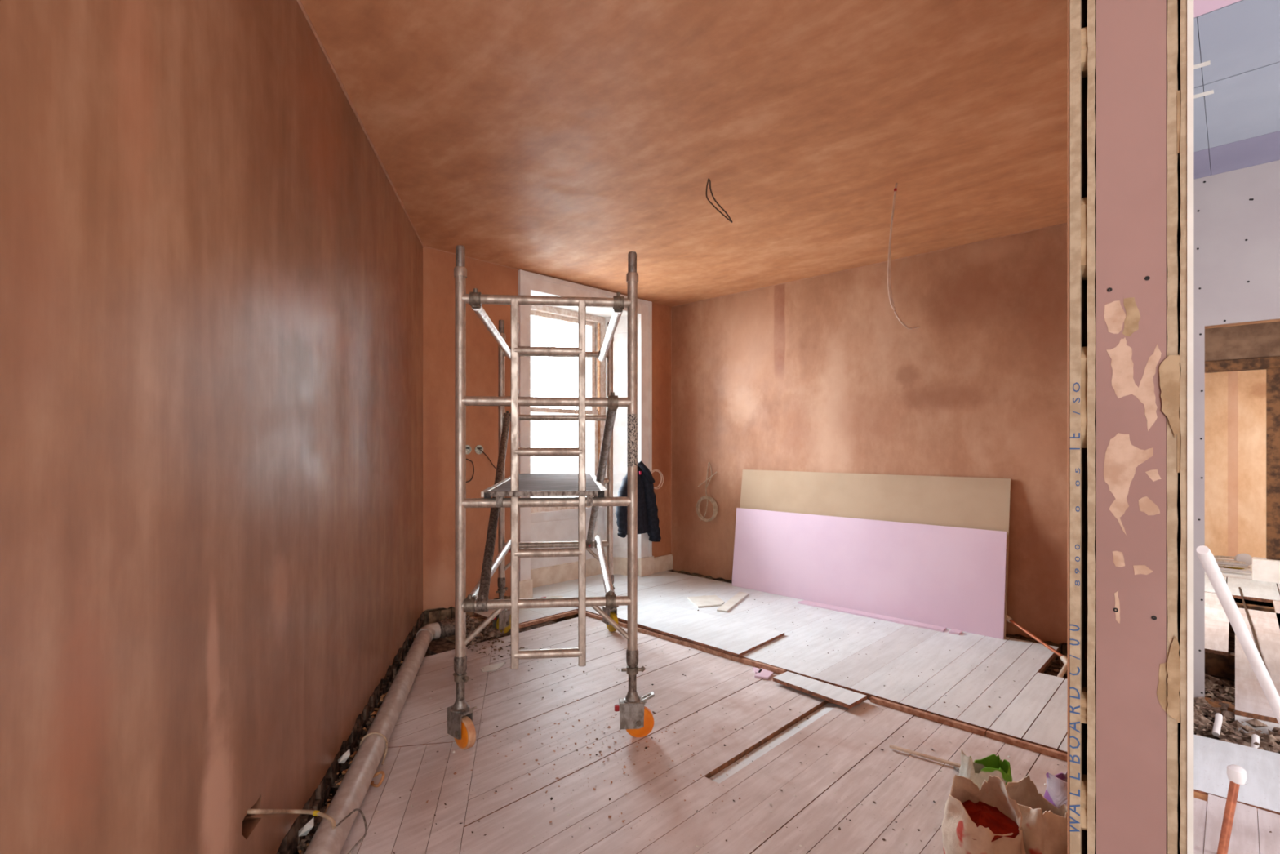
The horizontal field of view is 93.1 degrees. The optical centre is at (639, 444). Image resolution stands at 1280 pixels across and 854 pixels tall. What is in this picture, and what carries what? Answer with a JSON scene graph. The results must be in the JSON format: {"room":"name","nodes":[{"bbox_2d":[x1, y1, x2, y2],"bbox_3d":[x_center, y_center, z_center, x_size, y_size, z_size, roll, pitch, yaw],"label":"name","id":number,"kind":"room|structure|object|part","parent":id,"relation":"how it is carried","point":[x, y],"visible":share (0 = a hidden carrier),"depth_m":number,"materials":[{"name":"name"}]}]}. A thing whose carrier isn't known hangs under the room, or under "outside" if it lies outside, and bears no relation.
{"room":"construction site","nodes":[
{"label":"construction site","id":0,"kind":"room"},
{"bbox_2d":[0,0,424,853],"bbox_3d":[-1.026,-0.091,0.962,0.065,3.118,8.078,0,0,-11],"label":"wall","id":1,"kind":"structure","parent":0,"point":[211,269],"depth_m":1.46,"materials":[{"name":"paint"}]},
{"bbox_2d":[247,808,336,828],"bbox_3d":[-1.169,1.189,1.956,0.190,0.234,0.324,0,0,18],"label":"pipe","id":2,"kind":"object","parent":1,"relation":"attached to","point":[314,812],"visible":0.93,"depth_m":2.07,"materials":[{"name":"orange metal"}]},
{"bbox_2d":[298,817,313,835],"bbox_3d":[-1.211,1.391,2.199,0.053,0.050,0.044,0,0,-24],"label":"flake","id":3,"kind":"object","parent":1,"relation":"attached to","point":[307,828],"visible":1,"depth_m":2.19,"materials":[{"name":"white paint"}]},
{"bbox_2d":[337,749,350,763],"bbox_3d":[-1.279,1.350,2.619,0.049,0.050,0.041,0,0,-24],"label":"flake","id":4,"kind":"object","parent":1,"relation":"attached to","point":[343,758],"visible":1,"depth_m":2.61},
{"bbox_2d":[296,0,424,247],"bbox_3d":[-1.001,-1.596,0.990,0.014,0.016,7.921,0,0,-11],"label":"trim","id":5,"kind":"structure","parent":1,"relation":"attached to","point":[299,2],"depth_m":2.81,"materials":[{"name":"paint"}]},
{"bbox_2d":[422,246,671,626],"bbox_3d":[-0.981,-0.015,6.217,0.792,3.570,3.700,0,0,44],"label":"wall","id":6,"kind":"structure","parent":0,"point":[438,266],"depth_m":5.18,"materials":[{"name":"paint"}]},
{"bbox_2d":[466,444,471,453],"bbox_3d":[-1.472,0.040,5.157,0.013,0.079,0.079,0,0,44],"label":"box","id":7,"kind":"object","parent":6,"relation":"attached to","point":[468,449],"visible":0.64,"depth_m":5.16,"materials":[{"name":"white plastic"}]},
{"bbox_2d":[466,458,474,482],"bbox_3d":[-1.451,0.220,5.163,0.086,0.209,0.020,0,0,-39],"label":"hanging cable","id":8,"kind":"object","parent":7,"relation":"hanging from","point":[466,459],"visible":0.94,"depth_m":5.17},
{"bbox_2d":[475,444,483,453],"bbox_3d":[-1.391,0.041,5.240,0.013,0.079,0.079,0,0,44],"label":"box","id":9,"kind":"object","parent":6,"relation":"attached to","point":[477,451],"visible":1,"depth_m":5.24,"materials":[{"name":"white plastic"}]},
{"bbox_2d":[477,447,496,469],"bbox_3d":[-1.310,0.132,5.305,0.021,0.223,0.248,0,0,44],"label":"cable","id":10,"kind":"object","parent":9,"relation":"hanging from","point":[477,447],"visible":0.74,"depth_m":5.28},
{"bbox_2d":[518,269,653,598],"bbox_3d":[-0.788,-0.060,6.434,0.901,3.060,1.780,0,0,44],"label":"window","id":11,"kind":"structure","parent":6,"relation":"attached to","point":[536,524],"depth_m":6.64,"materials":[{"name":"white paint"}]},
{"bbox_3d":[-1.057,-0.176,5.556,0.036,2.828,0.120,0,0,44],"label":"architrave","id":12,"kind":"part","parent":11,"relation":"part of","materials":[{"name":"white paint"}]},
{"bbox_3d":[-0.869,-0.850,6.446,0.040,1.040,1.005,0,0,44],"label":"sash","id":13,"kind":"part","parent":11,"relation":"part of","materials":[{"name":"paint"}]},
{"bbox_3d":[-0.802,1.165,6.398,0.012,0.030,0.990,0,0,44],"label":"panel moulding","id":14,"kind":"part","parent":11,"relation":"part of","materials":[{"name":"white paint"}]},
{"bbox_3d":[-0.833,0.152,6.411,0.040,1.065,1.005,0,0,44],"label":"sash","id":15,"kind":"part","parent":11,"relation":"part of","materials":[{"name":"paint"}]},
{"bbox_3d":[-0.802,0.805,6.398,0.012,0.030,0.990,0,0,44],"label":"panel moulding","id":16,"kind":"part","parent":11,"relation":"part of","materials":[{"name":"white paint"}]},
{"bbox_3d":[-0.799,1.347,6.396,0.020,0.183,1.150,0,0,44],"label":"skirting","id":17,"kind":"part","parent":11,"relation":"part of","materials":[{"name":"beige paint"}]},
{"bbox_3d":[-0.869,-0.850,6.446,0.004,0.950,0.905,0,0,44],"label":"pane","id":18,"kind":"part","parent":11,"relation":"part of","materials":[{"name":"clear glass"}]},
{"bbox_3d":[-0.821,1.090,6.417,0.040,0.760,1.190,0,0,44],"label":"apron panel","id":19,"kind":"part","parent":11,"relation":"part of","materials":[{"name":"white paint"}]},
{"bbox_3d":[-0.828,-1.400,6.424,0.080,0.060,1.190,0,0,44],"label":"box frame","id":20,"kind":"part","parent":11,"relation":"part of","materials":[{"name":"paint"}]},
{"bbox_3d":[-0.826,0.698,6.422,0.125,0.025,1.170,0,0,44],"label":"sill","id":21,"kind":"part","parent":11,"relation":"part of","materials":[{"name":"white paint"}]},
{"bbox_3d":[-0.492,-1.510,6.130,0.038,0.160,1.670,0,0,44],"label":"architrave","id":22,"kind":"part","parent":11,"relation":"part of","materials":[{"name":"white paint"}]},
{"bbox_3d":[-0.466,0.985,6.741,0.012,0.330,0.030,0,0,44],"label":"panel moulding","id":23,"kind":"part","parent":11,"relation":"part of","materials":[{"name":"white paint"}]},
{"bbox_3d":[-0.442,-0.343,6.816,0.080,2.055,0.090,0,0,44],"label":"box frame","id":24,"kind":"part","parent":11,"relation":"part of","materials":[{"name":"paint"}]},
{"bbox_3d":[-0.214,0.440,6.728,0.255,0.040,0.012,0,0,24],"label":"panel moulding","id":25,"kind":"part","parent":11,"relation":"part of","materials":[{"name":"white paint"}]},
{"bbox_3d":[-0.214,0.300,6.728,0.255,0.040,0.012,0,0,24],"label":"panel moulding","id":26,"kind":"part","parent":11,"relation":"part of","materials":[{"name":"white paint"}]},
{"bbox_3d":[-0.214,1.150,6.728,0.255,0.040,0.012,0,0,24],"label":"panel moulding","id":27,"kind":"part","parent":11,"relation":"part of","materials":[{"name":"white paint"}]},
{"bbox_3d":[-0.214,-1.260,6.728,0.255,0.040,0.012,0,0,24],"label":"panel moulding","id":28,"kind":"part","parent":11,"relation":"part of","materials":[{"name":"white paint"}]},
{"bbox_3d":[-0.220,1.360,6.726,0.425,0.220,0.020,0,0,24],"label":"skirting","id":29,"kind":"part","parent":11,"relation":"part of","materials":[{"name":"beige paint"}]},
{"bbox_2d":[615,460,661,542],"bbox_3d":[-0.011,0.602,6.473,0.194,0.918,0.639,0,0,44],"label":"jacket","id":30,"kind":"object","parent":11,"relation":"hanging from","point":[648,521],"visible":0.75,"depth_m":6.48,"materials":[{"name":"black fabric"}]},
{"bbox_3d":[0.061,-0.176,6.694,0.038,2.828,0.170,0,0,44],"label":"architrave","id":31,"kind":"part","parent":11,"relation":"part of","materials":[{"name":"white paint"}]},
{"bbox_2d":[650,469,663,488],"bbox_3d":[0.178,0.385,6.775,0.028,0.222,0.239,0,0,44],"label":"cable coil","id":32,"kind":"object","parent":6,"relation":"hanging from","point":[653,470],"visible":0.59,"depth_m":6.82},
{"bbox_3d":[0.232,-0.140,6.939,0.060,3.020,0.430,0,0,44],"label":"plaster panel","id":33,"kind":"part","parent":6,"relation":"part of","materials":[{"name":"orange paint"}]},
{"bbox_2d":[653,554,672,573],"bbox_3d":[0.252,1.351,6.898,0.025,0.173,0.339,0,0,44],"label":"skirting board","id":34,"kind":"object","parent":6,"relation":"attached to","point":[664,562],"depth_m":6.89,"materials":[{"name":"beige paint"}]},
{"bbox_2d":[295,557,1279,853],"bbox_3d":[2.375,1.654,3.134,9.200,0.432,14.200,0,0,44],"label":"floor","id":35,"kind":"structure","parent":0,"point":[1028,722],"depth_m":3.06,"materials":[{"name":"white wood"}]},
{"bbox_2d":[336,808,367,853],"bbox_3d":[-1.037,1.392,2.186,0.066,0.122,0.092,0,0,33],"label":"wire loop","id":36,"kind":"object","parent":35,"relation":"on","point":[356,809],"visible":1,"depth_m":2.20,"materials":[{"name":"metal"}]},
{"bbox_2d":[296,632,417,853],"bbox_3d":[-1.363,1.464,3.064,0.144,0.093,3.591,0,0,-11],"label":"rubble","id":37,"kind":"object","parent":35,"relation":"on","point":[317,820],"visible":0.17,"depth_m":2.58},
{"bbox_2d":[370,770,385,786],"bbox_3d":[-1.139,1.448,2.631,0.096,0.045,0.058,0,0,44],"label":"debris","id":38,"kind":"object","parent":35,"relation":"on","point":[382,772],"visible":0.95,"depth_m":2.61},
{"bbox_2d":[304,620,454,853],"bbox_3d":[-1.265,1.408,2.911,0.315,0.124,3.695,0,0,-8],"label":"pipe","id":39,"kind":"object","parent":35,"relation":"on","point":[349,796],"visible":0.93,"depth_m":2.69,"materials":[{"name":"plastic"}]},
{"bbox_2d":[359,732,387,764],"bbox_3d":[-1.232,1.408,2.834,0.140,0.126,0.072,0,0,21],"label":"strap","id":40,"kind":"object","parent":39,"relation":"on","point":[371,733],"visible":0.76,"depth_m":2.83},
{"bbox_2d":[437,614,505,645],"bbox_3d":[-1.343,1.447,4.797,0.669,0.087,0.354,0,0,44],"label":"rubble","id":41,"kind":"object","parent":35,"relation":"on","point":[471,622],"visible":0.52,"depth_m":4.69,"materials":[{"name":"brown stone"}]},
{"bbox_2d":[480,662,505,671],"bbox_3d":[-0.959,1.467,4.001,0.188,0.004,0.102,0,0,-35],"label":"paper scrap","id":42,"kind":"object","parent":35,"relation":"on","point":[495,666],"visible":1,"depth_m":3.99,"materials":[{"name":"beige paper"}]},
{"bbox_2d":[466,635,527,659],"bbox_3d":[-1.080,1.467,4.429,0.562,0.024,0.320,0,0,44],"label":"rubble","id":43,"kind":"object","parent":35,"relation":"on","point":[500,647],"visible":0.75,"depth_m":4.39,"materials":[{"name":"brown stone"}]},
{"bbox_2d":[446,244,654,750],"bbox_3d":[-0.565,0.250,3.906,1.032,2.440,1.970,0,0,-8],"label":"scaffold tower","id":44,"kind":"object","parent":35,"relation":"on","point":[637,718],"visible":0.99,"depth_m":3.01,"materials":[{"name":"metal"}]},
{"bbox_3d":[-0.826,1.274,2.917,0.085,0.044,0.050,0,0,44],"label":"brake lever","id":45,"kind":"part","parent":44,"relation":"part of","materials":[{"name":"metal"}]},
{"bbox_2d":[480,472,607,506],"bbox_3d":[-0.571,0.265,3.891,0.616,0.077,1.866,0,0,-6],"label":"platform","id":46,"kind":"object","parent":44,"relation":"on","point":[530,484],"visible":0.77,"depth_m":3.22,"materials":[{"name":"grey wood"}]},
{"bbox_3d":[-0.861,0.241,3.858,0.032,0.030,1.840,0,0,-6],"label":"rail","id":47,"kind":"part","parent":46,"relation":"part of","materials":[{"name":"metal"}]},
{"bbox_3d":[-0.466,0.239,2.972,0.580,0.026,0.016,0,0,-7],"label":"rail","id":48,"kind":"part","parent":46,"relation":"part of","materials":[{"name":"metal"}]},
{"bbox_3d":[-0.281,0.241,3.924,0.032,0.030,1.840,0,0,-6],"label":"rail","id":49,"kind":"part","parent":46,"relation":"part of","materials":[{"name":"metal"}]},
{"bbox_3d":[-0.458,-0.715,3.013,0.845,0.047,0.047,0,0,-6],"label":"ladder frame","id":50,"kind":"part","parent":44,"relation":"part of","materials":[{"name":"metal"}]},
{"bbox_3d":[-0.659,-0.715,4.771,0.845,0.047,0.047,0,0,-6],"label":"span frame","id":51,"kind":"part","parent":44,"relation":"part of","materials":[{"name":"metal"}]},
{"bbox_3d":[-0.203,1.274,4.757,0.048,0.043,0.083,0,0,-30],"label":"brake lever","id":52,"kind":"part","parent":44,"relation":"part of","materials":[{"name":"metal"}]},
{"bbox_3d":[0.033,1.274,3.066,0.083,0.043,0.048,0,0,-4],"label":"brake lever","id":53,"kind":"part","parent":44,"relation":"part of","materials":[{"name":"metal"}]},
{"bbox_2d":[541,595,564,598],"bbox_3d":[-0.807,1.416,5.584,0.210,0.048,0.053,0,0,-13],"label":"plasterboard offcut","id":54,"kind":"object","parent":35,"relation":"on","point":[550,596],"visible":0.43,"depth_m":5.57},
{"bbox_2d":[426,698,746,839],"bbox_3d":[-0.363,1.467,2.887,1.741,0.011,1.244,0,0,2],"label":"debris","id":55,"kind":"object","parent":35,"relation":"on","point":[608,726],"visible":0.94,"depth_m":2.87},
{"bbox_2d":[617,600,784,657],"bbox_3d":[0.409,1.427,4.807,1.350,0.020,0.635,0,0,44],"label":"sheet","id":56,"kind":"object","parent":35,"relation":"on","point":[731,637],"visible":0.81,"depth_m":4.67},
{"bbox_2d":[687,595,724,607],"bbox_3d":[0.615,1.431,5.559,0.285,0.012,0.358,0,0,-12],"label":"plasterboard offcut","id":57,"kind":"object","parent":35,"relation":"on","point":[707,600],"visible":1,"depth_m":5.52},
{"bbox_2d":[374,625,1058,853],"bbox_3d":[-0.039,1.467,3.033,3.499,0.012,2.434,0,0,44],"label":"debris","id":58,"kind":"object","parent":35,"relation":"on","point":[724,744],"visible":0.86,"depth_m":2.86,"materials":[{"name":"brown"}]},
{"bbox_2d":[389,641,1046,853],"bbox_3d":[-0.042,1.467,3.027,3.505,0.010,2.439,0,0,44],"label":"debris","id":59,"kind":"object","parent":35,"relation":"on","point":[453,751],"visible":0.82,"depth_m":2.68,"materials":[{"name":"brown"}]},
{"bbox_2d":[716,591,748,612],"bbox_3d":[0.861,1.431,5.548,0.098,0.014,0.722,0,0,25],"label":"plasterboard offcut","id":60,"kind":"object","parent":35,"relation":"on","point":[727,606],"visible":1,"depth_m":5.49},
{"bbox_2d":[753,666,761,673],"bbox_3d":[0.755,1.463,3.929,0.091,0.012,0.063,0,0,44],"label":"chip","id":61,"kind":"object","parent":35,"relation":"on","point":[756,669],"visible":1,"depth_m":3.93,"materials":[{"name":"pink"}]},
{"bbox_2d":[754,667,773,679],"bbox_3d":[0.797,1.463,3.873,0.089,0.012,0.144,0,0,28],"label":"chip","id":62,"kind":"object","parent":35,"relation":"on","point":[764,673],"visible":1,"depth_m":3.86,"materials":[{"name":"pink"}]},
{"bbox_2d":[642,586,1018,706],"bbox_3d":[1.121,1.435,4.801,3.232,0.013,1.352,0,0,44],"label":"debris","id":63,"kind":"object","parent":35,"relation":"on","point":[688,586],"visible":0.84,"depth_m":3.94,"materials":[{"name":"brown"}]},
{"bbox_2d":[731,507,1007,639],"bbox_3d":[1.846,1.044,5.375,2.450,0.789,0.098,0,0,44],"label":"pink plasterboard","id":64,"kind":"object","parent":35,"relation":"on","point":[949,577],"visible":1,"depth_m":5.17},
{"bbox_2d":[798,600,946,631],"bbox_3d":[1.917,1.431,5.117,1.230,0.014,0.105,0,0,43],"label":"strip","id":65,"kind":"object","parent":35,"relation":"on","point":[870,615],"visible":1,"depth_m":5.06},
{"bbox_2d":[739,469,1010,638],"bbox_3d":[1.891,0.848,5.403,2.440,1.182,0.163,0,0,44],"label":"brown plasterboard","id":66,"kind":"object","parent":35,"relation":"on","point":[975,503],"visible":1,"depth_m":5.22,"materials":[{"name":"paper"}]},
{"bbox_2d":[889,744,1016,782],"bbox_3d":[1.427,1.457,2.767,0.550,0.020,0.021,0,0,39],"label":"baton","id":67,"kind":"object","parent":35,"relation":"on","point":[906,750],"visible":0.59,"depth_m":2.83,"materials":[{"name":"beige paint"}]},
{"bbox_2d":[948,628,962,635],"bbox_3d":[2.415,1.431,4.639,0.070,0.014,0.085,0,0,44],"label":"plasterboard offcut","id":68,"kind":"object","parent":35,"relation":"on","point":[953,630],"visible":1,"depth_m":4.62,"materials":[{"name":"pink"}]},
{"bbox_2d":[941,773,1026,853],"bbox_3d":[1.172,1.318,2.082,0.219,0.304,0.222,0,0,-11],"label":"sack","id":69,"kind":"object","parent":35,"relation":"on","point":[986,820],"visible":1,"depth_m":2.07,"materials":[{"name":"beige paper"}]},
{"bbox_2d":[959,749,1012,789],"bbox_3d":[1.335,1.332,2.338,0.185,0.275,0.112,0,0,4],"label":"sack","id":70,"kind":"object","parent":35,"relation":"on","point":[977,771],"visible":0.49,"depth_m":2.33,"materials":[{"name":"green paper"}]},
{"bbox_2d":[1005,773,1067,853],"bbox_3d":[1.375,1.324,2.099,0.168,0.293,0.200,0,0,-16],"label":"sack","id":71,"kind":"object","parent":35,"relation":"on","point":[1044,824],"visible":0.72,"depth_m":2.04,"materials":[{"name":"beige paper"}]},
{"bbox_2d":[1006,614,1067,677],"bbox_3d":[2.792,1.388,4.186,0.226,0.232,0.734,0,0,7],"label":"copper pipe","id":72,"kind":"object","parent":35,"relation":"on","point":[1064,658],"visible":0.76,"depth_m":4.20,"materials":[{"name":"orange metal"}]},
{"bbox_2d":[1044,769,1067,808],"bbox_3d":[1.514,1.313,2.122,0.138,0.314,0.192,0,0,-7],"label":"sack","id":73,"kind":"object","parent":35,"relation":"on","point":[1056,790],"visible":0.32,"depth_m":2.12,"materials":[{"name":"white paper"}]},
{"bbox_2d":[1043,655,1279,753],"bbox_3d":[3.189,1.564,3.745,1.186,0.148,0.836,0,0,44],"label":"rubble","id":74,"kind":"object","parent":35,"relation":"on","point":[1225,713],"visible":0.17,"depth_m":3.45,"materials":[{"name":"brown stone"}]},
{"bbox_2d":[1204,673,1235,702],"bbox_3d":[3.721,1.722,4.102,0.666,0.177,1.044,0,0,44],"label":"rubble","id":75,"kind":"object","parent":35,"relation":"on","point":[1211,682],"visible":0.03,"depth_m":4.23,"materials":[{"name":"brown stone"}]},
{"bbox_2d":[1193,791,1260,853],"bbox_3d":[2.086,1.490,2.247,0.430,0.020,0.930,0,0,44],"label":"floor gap","id":76,"kind":"object","parent":35,"relation":"on","point":[1196,794],"visible":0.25,"depth_m":2.55,"materials":[{"name":"brown wood"}]},
{"bbox_2d":[1216,764,1246,853],"bbox_3d":[2.113,1.347,2.181,0.137,0.372,0.051,0,0,-12],"label":"pipe stub","id":77,"kind":"object","parent":35,"relation":"on","point":[1237,775],"visible":1,"depth_m":2.17,"materials":[{"name":"orange metal"}]},
{"bbox_2d":[1217,563,1250,568],"bbox_3d":[6.701,1.413,7.224,0.812,0.030,0.060,0,0,40],"label":"lath","id":78,"kind":"object","parent":35,"relation":"on","point":[1220,565],"visible":0.36,"depth_m":7.03,"materials":[{"name":"wood"}]},
{"bbox_2d":[1216,561,1248,566],"bbox_3d":[6.747,1.391,7.236,0.715,0.030,0.060,0,0,44],"label":"lath","id":79,"kind":"object","parent":78,"relation":"on","point":[1218,562],"visible":0.36,"depth_m":7.06,"materials":[{"name":"beige wood"}]},
{"bbox_2d":[1215,559,1245,564],"bbox_3d":[6.793,1.369,7.247,0.060,0.030,0.634,0,0,-40],"label":"lath","id":80,"kind":"object","parent":79,"relation":"on","point":[1216,560],"visible":0.36,"depth_m":7.08,"materials":[{"name":"wood"}]},
{"bbox_2d":[1213,555,1235,558],"bbox_3d":[7.102,1.369,7.419,0.285,0.030,0.058,0,0,32],"label":"lath","id":81,"kind":"object","parent":80,"relation":"on","point":[1215,556],"visible":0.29,"depth_m":7.38,"materials":[{"name":"wood"}]},
{"bbox_2d":[1219,567,1252,573],"bbox_3d":[6.592,1.435,7.149,0.060,0.030,0.901,0,0,-42],"label":"lath","id":82,"kind":"object","parent":35,"relation":"on","point":[1220,568],"visible":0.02,"depth_m":6.91,"materials":[{"name":"beige wood"}]},
{"bbox_2d":[1193,733,1279,814],"bbox_3d":[3.222,1.498,2.313,1.891,0.055,0.724,0,0,41],"label":"plank","id":83,"kind":"object","parent":35,"relation":"on","point":[1260,789],"visible":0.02,"depth_m":2.73,"materials":[{"name":"white wood"}]},
{"bbox_2d":[1193,696,1279,751],"bbox_3d":[3.344,1.552,3.089,0.997,0.159,0.841,0,0,44],"label":"rubble","id":84,"kind":"object","parent":35,"relation":"on","point":[1268,742],"visible":0.34,"depth_m":3.26,"materials":[{"name":"brown stone"}]},
{"bbox_2d":[1212,712,1222,736],"bbox_3d":[3.080,1.493,3.233,0.141,0.088,0.033,0,0,-41],"label":"pipe","id":85,"kind":"object","parent":84,"relation":"on","point":[1218,717],"visible":1,"depth_m":3.22,"materials":[{"name":"white paint"}]},
{"bbox_2d":[1250,733,1259,748],"bbox_3d":[3.127,1.535,3.083,0.141,0.088,0.033,0,0,-41],"label":"pipe","id":86,"kind":"object","parent":84,"relation":"on","point":[1255,737],"visible":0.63,"depth_m":3.09,"materials":[{"name":"white paint"}]},
{"bbox_2d":[1222,553,1252,568],"bbox_3d":[7.030,1.396,7.223,0.389,0.242,0.118,0,0,44],"label":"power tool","id":87,"kind":"object","parent":35,"relation":"on","point":[1246,557],"visible":0.27,"depth_m":7.12,"materials":[{"name":"plastic"}]},
{"bbox_2d":[1195,545,1279,724],"bbox_3d":[1.932,0.854,1.798,1.614,1.255,0.032,0,0,-33],"label":"pipe","id":88,"kind":"object","parent":35,"relation":"on","point":[1206,557],"visible":1,"depth_m":1.50,"materials":[{"name":"paint"}]},
{"bbox_2d":[1238,586,1265,665],"bbox_3d":[5.057,1.459,5.030,0.018,0.018,3.171,0,0,42],"label":"cable","id":89,"kind":"object","parent":35,"relation":"on","point":[1239,588],"visible":0.75,"depth_m":4.92,"materials":[{"name":"plastic"}]},
{"bbox_2d":[300,0,1279,306],"bbox_3d":[1.359,-1.664,0.614,9.248,0.132,11.134,0,0,23],"label":"ceiling","id":90,"kind":"structure","parent":0,"point":[562,140],"depth_m":3.01,"materials":[{"name":"paint"}]},
{"bbox_2d":[706,178,732,222],"bbox_3d":[0.477,-1.469,3.648,0.164,0.267,0.013,0,0,0],"label":"cable","id":91,"kind":"object","parent":90,"relation":"hanging from","point":[716,202],"visible":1,"depth_m":3.65,"materials":[{"name":"black plastic"}]},
{"bbox_2d":[887,182,919,328],"bbox_3d":[1.610,-1.154,3.711,0.195,0.894,0.018,0,0,-1],"label":"cable","id":92,"kind":"object","parent":90,"relation":"hanging from","point":[889,286],"visible":1,"depth_m":3.71,"materials":[{"name":"white plastic"}]},
{"bbox_2d":[670,223,1067,659],"bbox_3d":[1.777,0.035,5.844,5.150,3.470,0.317,0,0,44],"label":"wall","id":93,"kind":"structure","parent":0,"point":[822,373],"depth_m":5.21,"materials":[{"name":"paint"}]},
{"bbox_2d":[671,308,671,552],"bbox_3d":[0.365,-0.165,7.028,0.008,2.830,0.007,0,0,44],"label":"trim","id":94,"kind":"structure","parent":93,"relation":"attached to","point":[671,308],"depth_m":7.03,"materials":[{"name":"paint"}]},
{"bbox_2d":[696,462,717,521],"bbox_3d":[0.737,0.515,6.634,0.284,0.648,0.056,0,0,44],"label":"coiled cable","id":95,"kind":"object","parent":93,"relation":"hanging from","point":[713,502],"visible":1,"depth_m":6.62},
{"bbox_2d":[671,222,1067,307],"bbox_3d":[1.922,-1.597,5.502,4.364,0.008,0.007,0,0,44],"label":"trim","id":96,"kind":"structure","parent":93,"relation":"attached to","point":[1064,223],"depth_m":5.24,"materials":[{"name":"paint"}]},
{"bbox_2d":[1067,0,1193,853],"bbox_3d":[2.074,-0.040,2.546,0.172,3.120,3.852,0,0,39],"label":"wall partition","id":97,"kind":"structure","parent":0,"point":[1131,62],"depth_m":1.06,"materials":[{"name":"paint"}]},
{"bbox_2d":[1204,368,1266,582],"bbox_3d":[8.027,0.195,7.465,3.600,3.350,0.100,0,0,44],"label":"wall","id":98,"kind":"structure","parent":0,"point":[1235,402],"depth_m":7.78,"materials":[{"name":"beige paint"}]},
{"bbox_2d":[1193,160,1279,697],"bbox_3d":[4.819,0.060,2.291,4.530,3.420,0.122,0,0,44],"label":"wall","id":99,"kind":"structure","parent":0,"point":[1237,212],"depth_m":3.57,"materials":[{"name":"white paint"}]},
{"bbox_2d":[1204,321,1279,589],"bbox_3d":[7.000,0.095,6.420,3.400,3.150,0.230,0,0,44],"label":"wall","id":100,"kind":"structure","parent":0,"point":[1250,347],"depth_m":6.58,"materials":[{"name":"brown paint"}]},
{"bbox_3d":[6.882,0.270,6.585,0.110,2.200,0.120,0,0,44],"label":"post","id":101,"kind":"part","parent":100,"relation":"part of","materials":[{"name":"brown wood"}]},
{"label":"outside","id":102,"kind":"structure","parent":0,"visible":0},
{"bbox_2d":[530,466,576,497],"bbox_3d":[-23.410,2.720,22.974,54.400,0.100,100.000,0,0,44],"label":"ground","id":103,"kind":"structure","parent":102,"point":[552,469],"depth_m":62.70,"materials":[{"name":"white"}]},
{"bbox_3d":[1.044,1.461,3.613,0.390,0.016,0.140,0,0,44],"label":"batten offcut","id":104,"kind":"object","parent":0,"visible":0},
{"bbox_2d":[773,671,866,708],"bbox_3d":[1.054,1.442,3.596,0.189,0.022,0.519,0,0,-41],"label":"plank","id":105,"kind":"object","parent":104,"relation":"on","point":[843,697],"visible":1,"depth_m":3.55,"materials":[{"name":"white wood"}]}
]}

